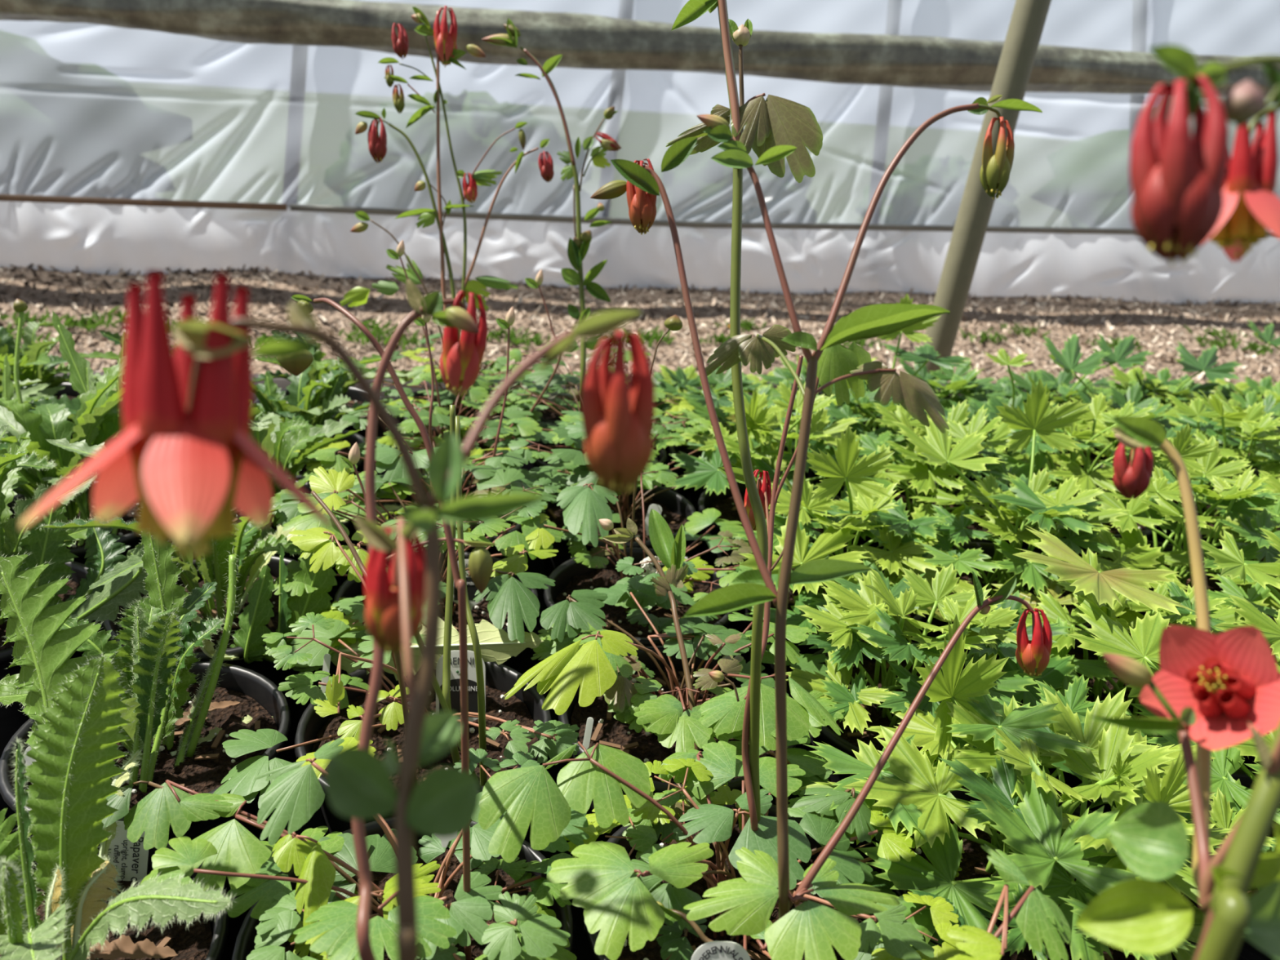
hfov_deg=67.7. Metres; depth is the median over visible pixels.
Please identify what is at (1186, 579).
pot
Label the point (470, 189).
flower
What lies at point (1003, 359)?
leafy plant
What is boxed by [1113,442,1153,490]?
flower
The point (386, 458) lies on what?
potted columbine
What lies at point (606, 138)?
flower
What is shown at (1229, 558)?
leafy plant
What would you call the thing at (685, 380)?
leafy plant
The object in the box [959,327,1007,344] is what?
tuft
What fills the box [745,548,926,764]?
pot
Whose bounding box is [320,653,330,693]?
plant label
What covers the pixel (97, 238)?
wall
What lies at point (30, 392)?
poppy
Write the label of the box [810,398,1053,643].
leafy plant
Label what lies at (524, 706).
pot
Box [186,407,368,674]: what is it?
poppy
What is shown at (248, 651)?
pot
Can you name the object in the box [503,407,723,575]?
potted columbine
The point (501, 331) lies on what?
tuft
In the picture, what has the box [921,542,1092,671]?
pot
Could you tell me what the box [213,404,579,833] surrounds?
potted columbine
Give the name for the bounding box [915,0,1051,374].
leaning pole
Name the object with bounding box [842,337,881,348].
tuft
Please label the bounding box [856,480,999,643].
pot
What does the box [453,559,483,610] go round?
plant label
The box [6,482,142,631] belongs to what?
pot
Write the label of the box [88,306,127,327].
tuft
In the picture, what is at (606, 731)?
pot
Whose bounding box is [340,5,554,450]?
potted columbine
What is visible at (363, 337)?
tuft
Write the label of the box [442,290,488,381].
flower
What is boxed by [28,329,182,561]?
poppy
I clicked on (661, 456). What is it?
pot
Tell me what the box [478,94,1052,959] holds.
potted columbine
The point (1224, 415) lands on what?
leafy plant
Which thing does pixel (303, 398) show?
poppy
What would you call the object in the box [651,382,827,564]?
leafy plant
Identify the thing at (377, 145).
flower
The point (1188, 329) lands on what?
tuft
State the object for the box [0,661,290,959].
pot
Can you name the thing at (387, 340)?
tuft
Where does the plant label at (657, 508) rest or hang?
in the potted columbine at (603, 566)
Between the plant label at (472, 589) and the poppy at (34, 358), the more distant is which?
the poppy at (34, 358)
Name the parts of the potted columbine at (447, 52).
stem, stem, stem, stem, stem, stem, stem, stem, stem, stem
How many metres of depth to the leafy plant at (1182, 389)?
1.28 m
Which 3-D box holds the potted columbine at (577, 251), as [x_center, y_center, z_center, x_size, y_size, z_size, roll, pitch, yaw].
[-0.073,-0.226,1.124,0.224,0.568,0.211,16,25,29]
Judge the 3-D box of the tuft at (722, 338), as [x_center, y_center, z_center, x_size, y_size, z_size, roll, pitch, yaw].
[0.174,-0.311,2.087,0.093,0.031,0.089,4,22,0]
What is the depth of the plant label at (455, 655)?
0.59 m
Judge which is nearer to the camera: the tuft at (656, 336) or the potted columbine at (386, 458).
the potted columbine at (386, 458)
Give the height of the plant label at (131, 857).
0.060 m
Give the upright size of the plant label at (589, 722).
0.019 m
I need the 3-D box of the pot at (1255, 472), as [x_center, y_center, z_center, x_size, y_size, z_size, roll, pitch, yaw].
[0.715,0.030,1.177,0.151,0.144,0.151,3,22,0]
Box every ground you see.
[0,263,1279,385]
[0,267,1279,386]
[2,473,804,959]
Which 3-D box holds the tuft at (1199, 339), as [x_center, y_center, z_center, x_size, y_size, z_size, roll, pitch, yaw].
[1.429,-0.344,2.360,0.108,0.029,0.082,4,22,0]
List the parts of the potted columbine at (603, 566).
stem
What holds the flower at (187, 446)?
on the potted columbine at (184, 450)
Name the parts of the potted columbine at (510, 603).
stem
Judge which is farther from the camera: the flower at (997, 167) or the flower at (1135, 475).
the flower at (997, 167)
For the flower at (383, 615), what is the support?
on the potted columbine at (184, 450)
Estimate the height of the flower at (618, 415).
0.029 m
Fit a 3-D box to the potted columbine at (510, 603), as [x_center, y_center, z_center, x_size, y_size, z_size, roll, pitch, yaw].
[-0.165,0.100,0.708,0.211,0.265,0.221,4,22,0]
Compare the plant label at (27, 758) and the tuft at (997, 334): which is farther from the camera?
the tuft at (997, 334)
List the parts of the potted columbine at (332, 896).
stem, stem, stem, stem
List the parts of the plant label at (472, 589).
black panel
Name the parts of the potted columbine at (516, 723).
stem, stem, stem, stem, stem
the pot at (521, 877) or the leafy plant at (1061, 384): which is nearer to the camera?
the pot at (521, 877)
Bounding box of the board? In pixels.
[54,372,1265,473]
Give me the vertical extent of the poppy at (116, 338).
0.225 m
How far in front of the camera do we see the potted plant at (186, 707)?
0.55 m
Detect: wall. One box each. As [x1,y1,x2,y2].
[0,0,1279,230]
[0,200,1279,303]
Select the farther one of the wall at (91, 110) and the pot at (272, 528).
the wall at (91, 110)
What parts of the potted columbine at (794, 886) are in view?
stem, stem, stem, stem, stem, stem, stem, stem, stem, stem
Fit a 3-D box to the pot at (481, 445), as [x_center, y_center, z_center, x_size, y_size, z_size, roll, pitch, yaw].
[-0.203,0.035,1.027,0.151,0.144,0.151,3,22,0]
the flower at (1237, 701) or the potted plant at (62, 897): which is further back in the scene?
the potted plant at (62, 897)
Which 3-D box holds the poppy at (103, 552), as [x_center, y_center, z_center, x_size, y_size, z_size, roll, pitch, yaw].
[-0.453,0.101,0.661,0.180,0.266,0.235,-18,30,-42]
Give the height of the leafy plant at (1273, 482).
0.239 m
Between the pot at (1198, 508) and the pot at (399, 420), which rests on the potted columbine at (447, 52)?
the pot at (399, 420)
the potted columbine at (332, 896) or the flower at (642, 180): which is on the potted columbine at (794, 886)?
the flower at (642, 180)
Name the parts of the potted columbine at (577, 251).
stem, stem, stem, stem, stem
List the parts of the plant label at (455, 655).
black panel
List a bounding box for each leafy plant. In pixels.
[35,438,543,763]
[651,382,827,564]
[653,360,780,492]
[664,382,903,663]
[725,355,882,479]
[726,425,1008,764]
[744,558,1097,873]
[791,293,982,548]
[798,613,1275,959]
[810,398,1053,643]
[848,357,1010,434]
[876,378,1187,671]
[897,347,1093,487]
[944,524,1279,813]
[950,333,1156,429]
[988,391,1204,563]
[1043,333,1236,485]
[1050,422,1279,639]
[1066,593,1279,959]
[1084,341,1242,427]
[1096,389,1279,549]
[1167,387,1279,479]
[1182,375,1279,419]
[1200,470,1279,625]
[1200,527,1279,770]
[1246,320,1279,398]
[1249,433,1279,469]
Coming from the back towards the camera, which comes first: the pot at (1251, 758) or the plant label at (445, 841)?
the pot at (1251, 758)
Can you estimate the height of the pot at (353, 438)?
0.144 m
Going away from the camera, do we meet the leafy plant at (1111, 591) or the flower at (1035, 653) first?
the flower at (1035, 653)
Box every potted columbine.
[19,271,654,959]
[102,278,713,959]
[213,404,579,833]
[252,332,408,439]
[271,442,563,671]
[293,306,547,559]
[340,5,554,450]
[347,240,560,489]
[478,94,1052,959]
[481,17,662,426]
[496,373,711,577]
[503,0,844,841]
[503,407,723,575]
[520,315,752,757]
[946,44,1279,959]
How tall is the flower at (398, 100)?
0.026 m
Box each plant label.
[24,746,36,766]
[107,820,148,882]
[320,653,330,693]
[435,650,485,729]
[438,835,457,847]
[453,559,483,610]
[582,717,593,752]
[644,503,662,535]
[690,941,751,959]
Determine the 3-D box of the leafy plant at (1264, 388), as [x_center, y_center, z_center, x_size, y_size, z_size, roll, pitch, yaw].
[0.868,-0.052,1.336,0.239,0.195,0.213,4,22,0]
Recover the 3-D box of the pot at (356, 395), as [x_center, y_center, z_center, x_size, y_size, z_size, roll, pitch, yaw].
[-0.379,-0.023,1.143,0.151,0.144,0.151,3,22,0]
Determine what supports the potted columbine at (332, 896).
on the ground at (581, 949)
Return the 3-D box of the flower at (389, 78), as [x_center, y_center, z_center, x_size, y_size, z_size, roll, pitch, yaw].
[-0.267,-0.433,1.020,0.009,0.020,0.012,3,22,0]
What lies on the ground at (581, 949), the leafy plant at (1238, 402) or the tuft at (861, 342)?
the leafy plant at (1238, 402)
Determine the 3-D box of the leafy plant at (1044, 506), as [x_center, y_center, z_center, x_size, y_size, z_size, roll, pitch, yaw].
[0.324,0.081,0.791,0.258,0.294,0.224,4,22,0]
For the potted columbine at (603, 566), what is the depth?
0.73 m
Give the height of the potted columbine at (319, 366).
0.225 m
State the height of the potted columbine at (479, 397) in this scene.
0.357 m
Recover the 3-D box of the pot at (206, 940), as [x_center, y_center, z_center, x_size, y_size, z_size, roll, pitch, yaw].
[-0.262,0.270,0.436,0.151,0.144,0.151,3,22,0]
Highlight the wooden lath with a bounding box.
[0,194,287,210]
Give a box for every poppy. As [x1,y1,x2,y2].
[0,310,142,631]
[0,320,102,439]
[0,378,65,494]
[0,421,148,820]
[1,298,28,452]
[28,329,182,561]
[79,330,176,359]
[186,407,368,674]
[252,349,386,586]
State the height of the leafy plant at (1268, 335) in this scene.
0.228 m
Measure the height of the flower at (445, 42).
0.053 m
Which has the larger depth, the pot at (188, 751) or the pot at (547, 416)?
the pot at (547, 416)
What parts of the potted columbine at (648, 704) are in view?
stem, stem, stem, stem, stem, stem, stem, stem, stem, stem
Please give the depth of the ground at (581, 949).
0.75 m
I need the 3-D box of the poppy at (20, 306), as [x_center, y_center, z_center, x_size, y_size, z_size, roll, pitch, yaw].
[-0.616,0.020,0.798,0.254,0.295,0.156,-16,29,-39]
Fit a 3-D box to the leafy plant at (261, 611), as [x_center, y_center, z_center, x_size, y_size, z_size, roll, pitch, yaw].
[-0.249,0.119,0.656,0.242,0.261,0.297,-13,27,-35]
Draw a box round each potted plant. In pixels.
[0,532,290,959]
[0,551,238,959]
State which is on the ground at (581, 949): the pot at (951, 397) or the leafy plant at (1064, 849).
the leafy plant at (1064, 849)
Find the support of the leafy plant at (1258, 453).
on the ground at (581, 949)
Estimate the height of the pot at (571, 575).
0.144 m
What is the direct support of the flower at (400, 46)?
on the potted columbine at (447, 52)
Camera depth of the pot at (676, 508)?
0.90 m
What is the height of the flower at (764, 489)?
0.025 m
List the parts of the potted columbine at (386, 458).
stem, stem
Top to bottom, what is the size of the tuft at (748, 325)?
0.030 m
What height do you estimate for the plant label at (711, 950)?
0.056 m
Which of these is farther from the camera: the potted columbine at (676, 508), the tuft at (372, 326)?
the tuft at (372, 326)
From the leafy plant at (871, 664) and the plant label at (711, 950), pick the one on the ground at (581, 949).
the leafy plant at (871, 664)
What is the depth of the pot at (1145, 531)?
0.94 m
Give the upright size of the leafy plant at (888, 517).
0.281 m
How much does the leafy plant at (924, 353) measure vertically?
0.316 m
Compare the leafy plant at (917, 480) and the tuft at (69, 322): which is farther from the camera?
the tuft at (69, 322)
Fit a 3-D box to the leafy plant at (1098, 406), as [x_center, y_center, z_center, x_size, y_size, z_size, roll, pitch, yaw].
[0.439,0.037,0.969,0.226,0.256,0.214,22,28,38]
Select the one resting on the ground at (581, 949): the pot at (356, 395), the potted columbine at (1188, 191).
the potted columbine at (1188, 191)
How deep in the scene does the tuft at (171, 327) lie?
1.91 m
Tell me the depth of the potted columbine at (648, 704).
0.52 m
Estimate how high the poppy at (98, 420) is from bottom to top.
0.290 m
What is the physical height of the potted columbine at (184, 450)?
0.469 m
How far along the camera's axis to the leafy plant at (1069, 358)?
1.13 m
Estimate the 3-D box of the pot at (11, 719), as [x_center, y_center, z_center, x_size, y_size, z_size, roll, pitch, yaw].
[-0.462,0.154,0.694,0.151,0.144,0.151,3,22,0]
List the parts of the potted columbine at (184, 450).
stem, stem, stem, stem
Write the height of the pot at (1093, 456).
0.144 m
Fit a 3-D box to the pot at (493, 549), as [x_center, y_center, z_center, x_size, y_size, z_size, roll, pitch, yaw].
[-0.179,0.093,0.885,0.151,0.144,0.151,3,22,0]
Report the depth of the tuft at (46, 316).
1.92 m
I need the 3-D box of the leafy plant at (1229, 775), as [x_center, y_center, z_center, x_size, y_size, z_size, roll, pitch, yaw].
[0.356,0.222,0.519,0.248,0.242,0.219,4,22,0]
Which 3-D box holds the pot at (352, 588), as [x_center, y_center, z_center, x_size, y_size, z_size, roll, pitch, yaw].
[-0.156,0.152,0.744,0.151,0.144,0.151,3,22,0]
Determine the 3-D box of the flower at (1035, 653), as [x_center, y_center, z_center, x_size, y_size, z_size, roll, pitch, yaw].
[0.173,0.070,0.420,0.015,0.026,0.018,3,22,0]
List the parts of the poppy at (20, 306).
stem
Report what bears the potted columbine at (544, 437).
on the ground at (581, 949)
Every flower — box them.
[120,271,253,537]
[364,525,425,637]
[367,117,386,157]
[385,64,393,84]
[391,22,408,54]
[392,84,404,109]
[433,5,457,55]
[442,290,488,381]
[462,173,477,199]
[537,151,553,178]
[581,331,654,472]
[595,132,613,142]
[626,158,657,225]
[744,469,771,519]
[982,116,1014,189]
[1016,608,1052,667]
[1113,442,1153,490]
[1129,75,1229,240]
[1185,657,1256,719]
[1210,111,1278,247]
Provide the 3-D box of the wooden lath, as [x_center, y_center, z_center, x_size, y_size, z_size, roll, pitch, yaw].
[-2.049,-0.694,2.270,2.312,0.020,0.036,0,22,-10]
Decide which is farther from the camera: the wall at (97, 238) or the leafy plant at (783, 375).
the wall at (97, 238)
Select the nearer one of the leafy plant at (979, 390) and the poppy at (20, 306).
the poppy at (20, 306)
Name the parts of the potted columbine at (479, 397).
stem, stem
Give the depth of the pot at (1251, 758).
0.66 m
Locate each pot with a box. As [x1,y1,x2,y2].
[0,561,99,820]
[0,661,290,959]
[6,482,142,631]
[19,840,229,959]
[53,382,79,439]
[102,555,328,763]
[186,480,351,674]
[231,816,573,959]
[252,386,382,439]
[294,661,551,833]
[295,429,364,586]
[333,550,538,671]
[375,480,521,559]
[384,426,509,489]
[391,386,507,435]
[528,438,666,577]
[536,387,580,426]
[541,484,695,575]
[543,547,737,757]
[558,645,796,841]
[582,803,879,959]
[668,428,795,564]
[697,480,853,663]
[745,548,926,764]
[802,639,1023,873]
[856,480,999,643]
[893,395,999,434]
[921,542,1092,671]
[941,431,1066,487]
[1004,479,1156,563]
[1060,429,1117,485]
[1084,540,1277,639]
[1146,480,1271,549]
[1213,431,1259,479]
[1242,755,1257,770]
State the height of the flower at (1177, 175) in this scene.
0.028 m
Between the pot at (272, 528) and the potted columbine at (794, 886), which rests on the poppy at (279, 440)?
the pot at (272, 528)
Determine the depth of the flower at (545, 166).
1.02 m
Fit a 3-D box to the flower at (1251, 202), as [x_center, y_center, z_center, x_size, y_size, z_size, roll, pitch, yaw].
[0.126,-0.063,0.201,0.014,0.028,0.020,3,22,0]
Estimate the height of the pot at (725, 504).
0.144 m
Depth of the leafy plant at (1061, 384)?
1.26 m
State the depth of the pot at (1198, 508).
0.97 m
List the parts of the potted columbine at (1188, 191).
stem, stem, stem, stem, stem, stem, stem, stem, stem, stem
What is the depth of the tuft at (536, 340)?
1.98 m
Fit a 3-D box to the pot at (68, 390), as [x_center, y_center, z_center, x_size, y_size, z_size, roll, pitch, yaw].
[-0.685,-0.022,1.093,0.151,0.144,0.151,3,22,0]
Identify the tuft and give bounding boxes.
[0,307,66,326]
[6,323,51,342]
[44,312,113,331]
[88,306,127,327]
[167,317,176,333]
[254,332,274,348]
[338,326,404,345]
[348,317,410,336]
[377,328,438,350]
[486,326,538,343]
[509,333,551,351]
[606,327,654,348]
[627,324,677,344]
[699,331,730,346]
[713,317,766,333]
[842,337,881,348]
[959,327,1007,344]
[991,322,1052,337]
[1084,334,1143,350]
[1183,324,1248,341]
[1195,333,1243,349]
[1229,336,1277,355]

